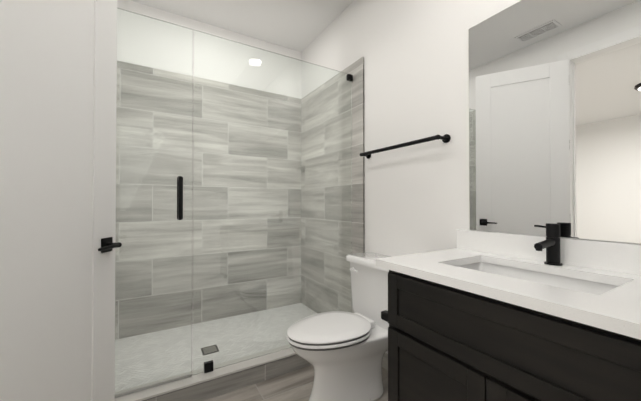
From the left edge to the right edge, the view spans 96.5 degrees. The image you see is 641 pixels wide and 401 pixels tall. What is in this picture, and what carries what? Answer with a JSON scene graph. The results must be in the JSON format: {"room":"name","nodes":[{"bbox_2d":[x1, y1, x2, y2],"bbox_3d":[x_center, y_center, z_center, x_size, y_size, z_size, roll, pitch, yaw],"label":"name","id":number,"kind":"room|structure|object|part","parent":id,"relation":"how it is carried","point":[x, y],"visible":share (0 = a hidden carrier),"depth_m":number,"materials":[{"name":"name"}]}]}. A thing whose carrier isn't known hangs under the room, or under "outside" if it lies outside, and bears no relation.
{"room":"bathroom","nodes":[
{"label":"bathroom","id":0,"kind":"room"},
{"bbox_2d":[117,0,301,76],"bbox_3d":[-1.147,-0.225,2.607,2.120,2.785,0.120,0,-1,-31],"label":"wall","id":1,"kind":"structure","parent":0,"point":[148,11],"depth_m":2.59,"materials":[{"name":"white paint"}]},
{"bbox_2d":[192,83,193,323],"bbox_3d":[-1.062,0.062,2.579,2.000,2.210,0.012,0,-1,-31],"label":"seal","id":2,"kind":"structure","parent":1,"relation":"attached to","point":[192,216],"depth_m":2.53,"materials":[{"name":"clear plastic"}]},
{"bbox_2d":[131,0,353,51],"bbox_3d":[-0.242,-1.681,1.222,2.240,0.100,3.450,0,-1,-31],"label":"ceiling","id":3,"kind":"structure","parent":0,"point":[299,25],"depth_m":2.50,"materials":[{"name":"white paint"}]},
{"bbox_2d":[205,365,387,400],"bbox_3d":[-0.276,1.207,1.174,2.320,0.105,3.450,0,-1,-31],"label":"floor","id":4,"kind":"structure","parent":0,"point":[296,385],"depth_m":1.75,"materials":[{"name":"brown wood"}]},
{"bbox_2d":[192,324,192,369],"bbox_3d":[-0.841,1.124,2.199,1.976,0.080,0.848,0,-1,-31],"label":"shower floor","id":5,"kind":"structure","parent":4,"relation":"on","point":[192,346],"depth_m":2.12,"materials":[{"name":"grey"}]},
{"bbox_2d":[146,355,311,400],"bbox_3d":[-0.591,1.106,1.781,1.976,0.108,0.128,0,-1,-31],"label":"sill","id":6,"kind":"structure","parent":4,"relation":"on","point":[222,386],"depth_m":1.75,"materials":[{"name":"tile"}]},
{"bbox_2d":[114,348,295,400],"bbox_3d":[-0.590,1.044,1.780,1.976,0.015,0.138,0,-1,-31],"label":"cap","id":7,"kind":"object","parent":6,"relation":"on","point":[155,391],"visible":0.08,"depth_m":1.68,"materials":[{"name":"white stone"}]},
{"bbox_2d":[192,30,352,374],"bbox_3d":[-0.252,0.010,2.004,1.176,2.057,0.032,0,-1,-31],"label":"glass wall","id":8,"kind":"structure","parent":7,"relation":"on","point":[272,191],"depth_m":1.92,"materials":[{"name":"clear glass"}]},
{"bbox_2d":[143,354,296,400],"bbox_3d":[-0.556,1.051,1.723,1.976,0.003,0.006,0,-1,-31],"label":"curb sill edge","id":9,"kind":"object","parent":6,"relation":"attached to","point":[214,379],"visible":0.44,"depth_m":1.67,"materials":[{"name":"grey stone"}]},
{"bbox_2d":[286,252,391,400],"bbox_3d":[0.163,0.765,1.705,0.782,0.787,0.524,0,-1,-31],"label":"toilet","id":10,"kind":"object","parent":4,"relation":"on","point":[342,352],"visible":0.88,"depth_m":1.60,"materials":[{"name":"white ceramic"}]},
{"bbox_3d":[0.047,0.739,1.624,0.499,0.017,0.380,0,-1,-31],"label":"seat","id":11,"kind":"part","parent":10,"relation":"part of","materials":[{"name":"white plastic"}]},
{"bbox_3d":[0.058,0.728,1.631,0.519,0.052,0.374,0,-1,-31],"label":"lid","id":12,"kind":"part","parent":10,"relation":"part of","materials":[{"name":"white plastic"}]},
{"bbox_3d":[0.224,0.464,1.898,0.025,0.028,0.074,0,-1,-31],"label":"lever","id":13,"kind":"part","parent":10,"relation":"part of","materials":[{"name":"white plastic"}]},
{"bbox_3d":[0.394,0.566,1.833,0.244,0.386,0.504,0,-1,-31],"label":"tank","id":14,"kind":"part","parent":10,"relation":"part of","materials":[{"name":"white ceramic"}]},
{"bbox_2d":[381,267,640,400],"bbox_3d":[0.834,0.713,0.793,0.563,0.876,1.404,0,-1,-31],"label":"bathroom vanity","id":15,"kind":"object","parent":4,"relation":"on","point":[473,315],"depth_m":0.83,"materials":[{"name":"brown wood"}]},
{"bbox_2d":[376,247,640,342],"bbox_3d":[0.836,0.260,0.780,0.580,0.030,1.373,0,-1,-31],"label":"countertop","id":16,"kind":"structure","parent":15,"relation":"on","point":[616,308],"depth_m":0.83,"materials":[{"name":"white stone"}]},
{"bbox_2d":[460,259,619,290],"bbox_3d":[0.727,0.344,1.023,0.342,0.158,0.515,0,-1,-31],"label":"sink","id":17,"kind":"object","parent":16,"relation":"in","point":[565,278],"depth_m":1.11,"materials":[{"name":"white ceramic"}]},
{"bbox_2d":[532,223,563,266],"bbox_3d":[0.856,0.169,1.106,0.156,0.158,0.090,0,-1,-31],"label":"faucet","id":18,"kind":"object","parent":16,"relation":"on","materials":[{"name":"black metal"}]},
{"bbox_2d":[302,0,640,353],"bbox_3d":[0.668,-0.233,1.752,0.120,2.785,3.450,0,-1,-31],"label":"wall","id":19,"kind":"structure","parent":0,"point":[414,54],"depth_m":1.79,"materials":[{"name":"white paint"}]},
{"bbox_2d":[341,57,363,73],"bbox_3d":[0.062,-1.071,2.643,0.015,0.058,1.048,0,-1,-31],"label":"trim","id":20,"kind":"structure","parent":19,"relation":"attached to","point":[354,65],"depth_m":2.28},
{"bbox_2d":[348,64,364,312],"bbox_3d":[0.064,0.063,2.633,0.012,2.210,1.048,0,-1,-31],"label":"wall tile","id":21,"kind":"structure","parent":19,"relation":"attached to","point":[354,163],"depth_m":2.27,"materials":[{"name":"grey tile"}]},
{"bbox_2d":[357,64,363,252],"bbox_3d":[0.312,0.059,2.215,0.015,2.209,0.075,0,-1,-31],"label":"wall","id":22,"kind":"structure","parent":19,"relation":"attached to","point":[360,134],"depth_m":2.21,"materials":[{"name":"tile"}]},
{"bbox_2d":[382,353,387,370],"bbox_3d":[0.530,1.108,1.843,0.011,0.105,0.770,0,-1,-31],"label":"baseboard","id":23,"kind":"structure","parent":19,"relation":"attached to","point":[385,362],"depth_m":1.97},
{"bbox_2d":[359,134,450,158],"bbox_3d":[0.494,-0.340,1.841,0.086,0.048,0.702,0,-1,-31],"label":"towel rail","id":24,"kind":"object","parent":19,"relation":"attached to","point":[445,138],"visible":1,"depth_m":1.70,"materials":[{"name":"black metal"}]},
{"bbox_2d":[456,229,640,274],"bbox_3d":[1.076,0.196,0.924,0.020,0.100,1.373,0,-1,-31],"label":"backsplash","id":25,"kind":"structure","parent":19,"relation":"attached to","point":[611,256],"depth_m":1.09,"materials":[{"name":"white stone"}]},
{"bbox_2d":[469,0,640,243],"bbox_3d":[1.084,-0.372,0.931,0.005,1.033,1.252,0,-1,-31],"label":"mirror","id":26,"kind":"object","parent":19,"relation":"attached to","point":[554,111],"visible":1,"depth_m":1.15,"materials":[{"name":"white mirror"}]},
{"bbox_3d":[-1.048,-0.131,0.674,0.012,2.120,0.036,0,-1,-1],"label":"door hinge","id":27,"kind":"object","parent":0,"visible":0},
{"bbox_2d":[0,0,121,400],"bbox_3d":[-1.031,-0.094,1.046,0.179,2.469,0.763,0,-1,-1],"label":"door","id":28,"kind":"structure","parent":27,"relation":"attached to","point":[59,245],"depth_m":1.11,"materials":[{"name":"white wood"}]},
{"bbox_3d":[-1.036,0.211,1.331,0.179,0.068,0.188,0,-1,-1],"label":"handle","id":29,"kind":"part","parent":28,"relation":"part of","materials":[{"name":"black metal"}]},
{"bbox_3d":[-1.418,0.690,1.301,0.060,0.090,0.040,0,-1,-31],"label":"glass partition hinge","id":30,"kind":"object","parent":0,"visible":0},
{"bbox_2d":[115,8,192,394],"bbox_3d":[-1.097,0.000,1.499,0.783,2.045,0.133,0,-1,-31],"label":"door","id":31,"kind":"structure","parent":30,"relation":"attached to","point":[153,252],"depth_m":1.59,"materials":[{"name":"clear glass"}]},
{"bbox_2d":[115,374,191,397],"bbox_3d":[-1.097,1.026,1.489,0.783,0.012,0.014,0,-1,-31],"label":"door sweep","id":32,"kind":"object","parent":31,"relation":"attached to","point":[144,388],"depth_m":1.58,"materials":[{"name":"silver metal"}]},
{"bbox_3d":[-0.819,-0.014,1.665,0.032,0.257,0.133,0,-1,-31],"label":"glass partition pull","id":33,"kind":"part","parent":31,"relation":"part of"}
]}

